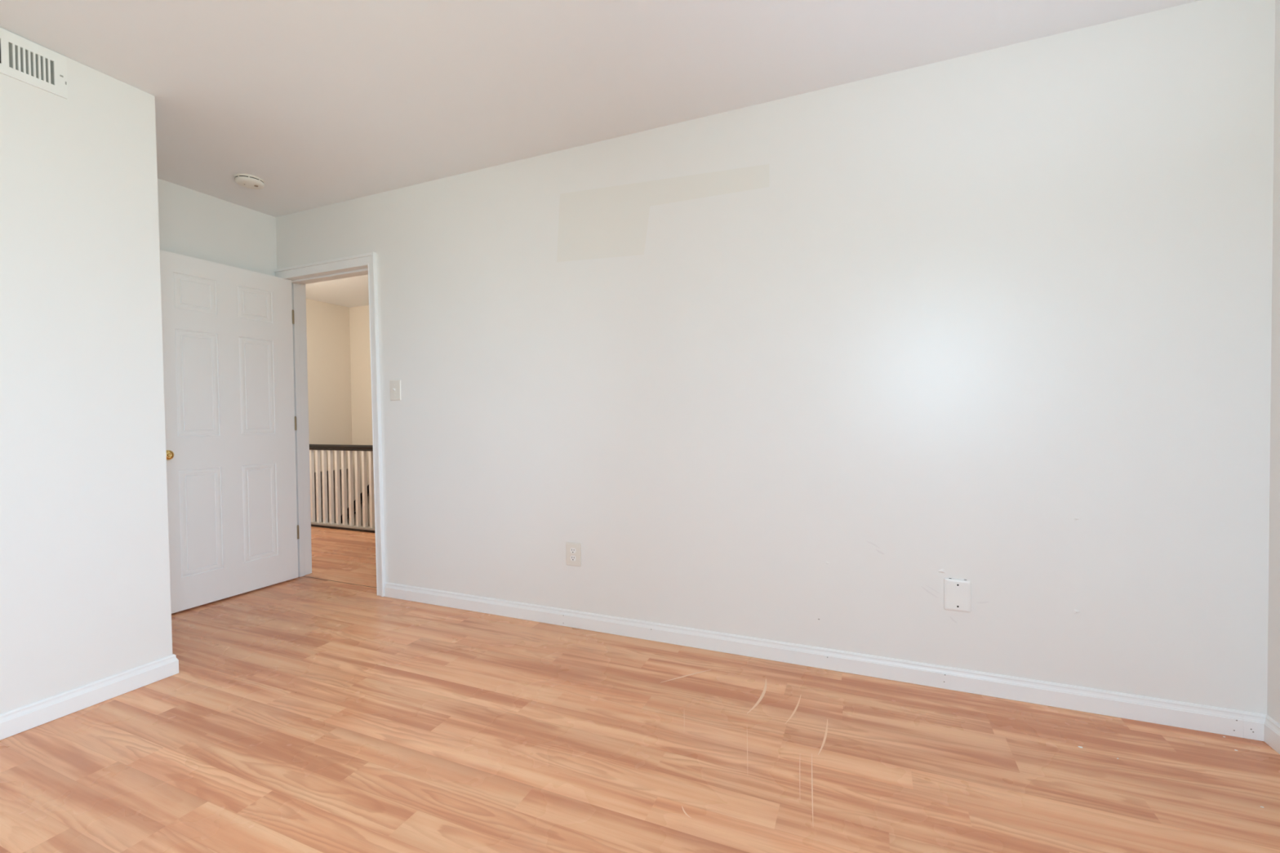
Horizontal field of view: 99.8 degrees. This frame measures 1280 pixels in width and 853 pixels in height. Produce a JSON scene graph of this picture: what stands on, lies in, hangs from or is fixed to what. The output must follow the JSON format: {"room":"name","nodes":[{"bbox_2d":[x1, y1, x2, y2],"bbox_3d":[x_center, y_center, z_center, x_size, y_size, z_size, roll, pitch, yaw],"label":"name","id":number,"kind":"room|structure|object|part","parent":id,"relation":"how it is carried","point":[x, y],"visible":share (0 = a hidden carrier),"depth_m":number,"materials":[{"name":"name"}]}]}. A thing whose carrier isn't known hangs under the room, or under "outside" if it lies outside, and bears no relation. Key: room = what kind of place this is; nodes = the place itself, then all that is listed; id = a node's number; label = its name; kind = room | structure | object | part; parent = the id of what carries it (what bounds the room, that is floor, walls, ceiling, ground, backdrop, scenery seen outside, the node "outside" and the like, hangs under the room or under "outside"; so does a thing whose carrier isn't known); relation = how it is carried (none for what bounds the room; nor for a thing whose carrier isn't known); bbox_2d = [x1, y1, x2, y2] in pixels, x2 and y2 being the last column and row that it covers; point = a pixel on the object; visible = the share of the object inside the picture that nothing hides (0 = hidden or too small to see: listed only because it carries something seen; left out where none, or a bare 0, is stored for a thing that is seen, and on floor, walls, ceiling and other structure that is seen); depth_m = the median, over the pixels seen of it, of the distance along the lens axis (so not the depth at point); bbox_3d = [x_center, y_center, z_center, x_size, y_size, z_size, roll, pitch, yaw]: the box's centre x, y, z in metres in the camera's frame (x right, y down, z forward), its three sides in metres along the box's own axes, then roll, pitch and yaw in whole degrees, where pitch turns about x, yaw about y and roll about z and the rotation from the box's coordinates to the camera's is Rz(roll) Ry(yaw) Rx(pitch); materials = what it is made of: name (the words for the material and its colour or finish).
{"room":"empty bedroom","nodes":[
{"label":"empty bedroom","id":0,"kind":"room"},
{"bbox_2d":[0,26,173,714],"bbox_3d":[-2.999,-0.128,1.117,0.916,2.440,2.918,0,1,23],"label":"wall","id":1,"kind":"structure","parent":0,"point":[85,578],"depth_m":2.03,"materials":[{"name":"white paint"}]},
{"bbox_2d":[0,28,67,98],"bbox_3d":[-2.186,-1.288,1.854,0.010,0.151,0.312,0,1,23],"label":"air vent","id":2,"kind":"object","parent":1,"relation":"in","point":[22,60],"visible":1,"depth_m":1.92,"materials":[{"name":"white metal"}]},
{"bbox_2d":[0,653,178,740],"bbox_3d":[-2.977,1.048,1.143,0.929,0.084,2.931,0,1,23],"label":"baseboard","id":3,"kind":"structure","parent":1,"relation":"attached to","point":[19,720],"depth_m":2.03,"materials":[{"name":"white wood"}]},
{"bbox_2d":[157,177,276,276],"bbox_3d":[-3.262,-0.139,1.817,0.115,2.440,4.000,0,1,23],"label":"wall","id":4,"kind":"structure","parent":0,"point":[193,224],"depth_m":3.28,"materials":[{"name":"white paint"}]},
{"bbox_2d":[306,298,351,472],"bbox_3d":[-3.970,1.097,5.640,0.115,5.040,2.120,0,1,23],"label":"wall","id":5,"kind":"structure","parent":0,"point":[328,330],"depth_m":6.30,"materials":[{"name":"paint"}]},
{"bbox_2d":[314,305,373,531],"bbox_3d":[-1.656,1.068,5.871,6.564,5.040,0.115,0,1,23],"label":"wall","id":6,"kind":"structure","parent":0,"point":[360,357],"depth_m":6.51,"materials":[{"name":"paint"}]},
{"bbox_2d":[330,484,368,528],"bbox_3d":[-3.303,0.839,6.454,1.850,1.656,0.090,0,1,23],"label":"stair handrail","id":7,"kind":"object","parent":6,"relation":"attached to","point":[354,502],"visible":0.1,"depth_m":6.46,"materials":[{"name":"black paint"}]},
{"bbox_2d":[0,0,1199,307],"bbox_3d":[-2.060,-1.445,2.504,8.464,0.120,6.590,0,1,23],"label":"ceiling","id":8,"kind":"structure","parent":0,"point":[323,102],"depth_m":2.06,"materials":[{"name":"paint"}]},
{"bbox_2d":[233,173,265,189],"bbox_3d":[-2.200,-1.374,3.037,0.142,0.039,0.142,0,1,23],"label":"smoke detector","id":9,"kind":"object","parent":8,"relation":"attached to","point":[246,180],"visible":1,"depth_m":3.00,"materials":[{"name":"white plastic"}]},
{"bbox_2d":[0,526,1279,852],"bbox_3d":[-1.699,1.069,1.888,6.999,0.013,5.300,0,1,23],"label":"floor","id":10,"kind":"structure","parent":0,"point":[302,714],"depth_m":1.71,"materials":[{"name":"laminate"}]},
{"bbox_2d":[275,0,1275,714],"bbox_3d":[-1.148,-0.187,3.173,7.214,2.440,0.160,0,1,23],"label":"wall","id":11,"kind":"structure","parent":0,"point":[794,369],"depth_m":2.18,"materials":[{"name":"white paint"}]},
{"bbox_2d":[160,249,299,613],"bbox_3d":[-2.491,0.029,3.274,0.151,2.009,0.822,0,1,23],"label":"door","id":12,"kind":"structure","parent":11,"relation":"in","point":[230,420],"depth_m":3.25,"materials":[{"name":"white wood"}]},
{"bbox_3d":[-2.590,0.156,2.942,0.070,0.065,0.065,0,1,23],"label":"knob","id":13,"kind":"part","parent":12,"relation":"part of","materials":[{"name":"gold metal"}]},
{"bbox_2d":[304,284,311,573],"bbox_3d":[-1.939,-0.011,3.608,0.959,2.086,0.015,0,1,23],"label":"trim","id":14,"kind":"structure","parent":11,"relation":"attached to","point":[304,284],"depth_m":3.77,"materials":[{"name":"white wood"}]},
{"bbox_2d":[287,266,368,577],"bbox_3d":[-1.970,0.014,3.529,0.874,2.041,0.159,0,1,23],"label":"trim","id":15,"kind":"structure","parent":11,"relation":"attached to","point":[298,283],"depth_m":3.71,"materials":[{"name":"white wood"}]},
{"bbox_2d":[274,252,385,596],"bbox_3d":[-1.997,-0.007,3.443,0.937,2.086,0.024,0,1,23],"label":"trim","id":16,"kind":"structure","parent":11,"relation":"attached to","point":[369,260],"depth_m":3.27,"materials":[{"name":"white wood"}]},
{"bbox_2d":[389,379,401,400],"bbox_3d":[-1.465,-0.216,3.215,0.086,0.122,0.019,0,1,23],"label":"light switch","id":17,"kind":"object","parent":11,"relation":"attached to","point":[395,385],"visible":1,"depth_m":3.21,"materials":[{"name":"beige plastic"}]},
{"bbox_2d":[565,542,581,566],"bbox_3d":[-0.342,0.656,2.764,0.087,0.120,0.009,0,1,23],"label":"power outlet","id":18,"kind":"object","parent":11,"relation":"attached to","point":[573,550],"visible":1,"depth_m":2.76,"materials":[{"name":"beige plastic"}]},
{"bbox_2d":[569,555,576,560],"bbox_3d":[-0.343,0.675,2.762,0.034,0.027,0.003,0,1,23],"label":"receptacle","id":19,"kind":"object","parent":18,"relation":"attached to","point":[572,557],"depth_m":2.76,"materials":[{"name":"white plastic"}]},
{"bbox_2d":[569,547,576,553],"bbox_3d":[-0.343,0.636,2.761,0.034,0.027,0.003,0,1,23],"label":"receptacle","id":20,"kind":"object","parent":18,"relation":"attached to","point":[572,550],"depth_m":2.76,"materials":[{"name":"white plastic"}]},
{"bbox_2d":[384,582,1266,741],"bbox_3d":[0.247,0.988,2.519,3.910,0.084,0.013,0,1,23],"label":"baseboard","id":21,"kind":"structure","parent":11,"relation":"attached to","point":[1222,721],"depth_m":2.19,"materials":[{"name":"white wood"}]},
{"bbox_2d":[943,577,971,612],"bbox_3d":[1.234,0.656,2.095,0.092,0.125,0.009,0,1,23],"label":"blank wall plate","id":22,"kind":"object","parent":11,"relation":"attached to","point":[957,593],"visible":1,"depth_m":2.09,"materials":[{"name":"white plastic"}]},
{"bbox_2d":[1266,0,1279,724],"bbox_3d":[1.286,-0.149,-0.177,0.115,2.440,4.115,0,1,23],"label":"wall","id":23,"kind":"structure","parent":0,"point":[1273,621],"depth_m":1.72,"materials":[{"name":"white paint"}]},
{"bbox_2d":[1263,715,1279,754],"bbox_3d":[1.262,1.027,-0.076,0.013,0.084,4.000,0,1,23],"label":"baseboard","id":24,"kind":"structure","parent":23,"relation":"attached to","point":[1272,728],"depth_m":1.72,"materials":[{"name":"white wood"}]},
{"bbox_3d":[-3.128,2.317,5.939,3.902,2.590,0.965,0,1,23],"label":"flight","id":25,"kind":"object","parent":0,"visible":0},
{"bbox_2d":[309,444,374,533],"bbox_3d":[-2.975,0.523,5.356,1.938,0.974,0.099,0,1,23],"label":"stair railing","id":26,"kind":"object","parent":25,"relation":"on","point":[365,527],"visible":0.43,"depth_m":5.34,"materials":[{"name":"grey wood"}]},
{"bbox_3d":[-3.019,0.208,5.369,1.847,0.055,0.062,0,1,23],"label":"handrail","id":27,"kind":"part","parent":26,"relation":"part of","materials":[{"name":"grey wood"}]},
{"bbox_3d":[-3.011,1.001,5.383,1.847,0.020,0.099,0,1,23],"label":"rail","id":28,"kind":"part","parent":26,"relation":"part of","materials":[{"name":"grey wood"}]}
]}

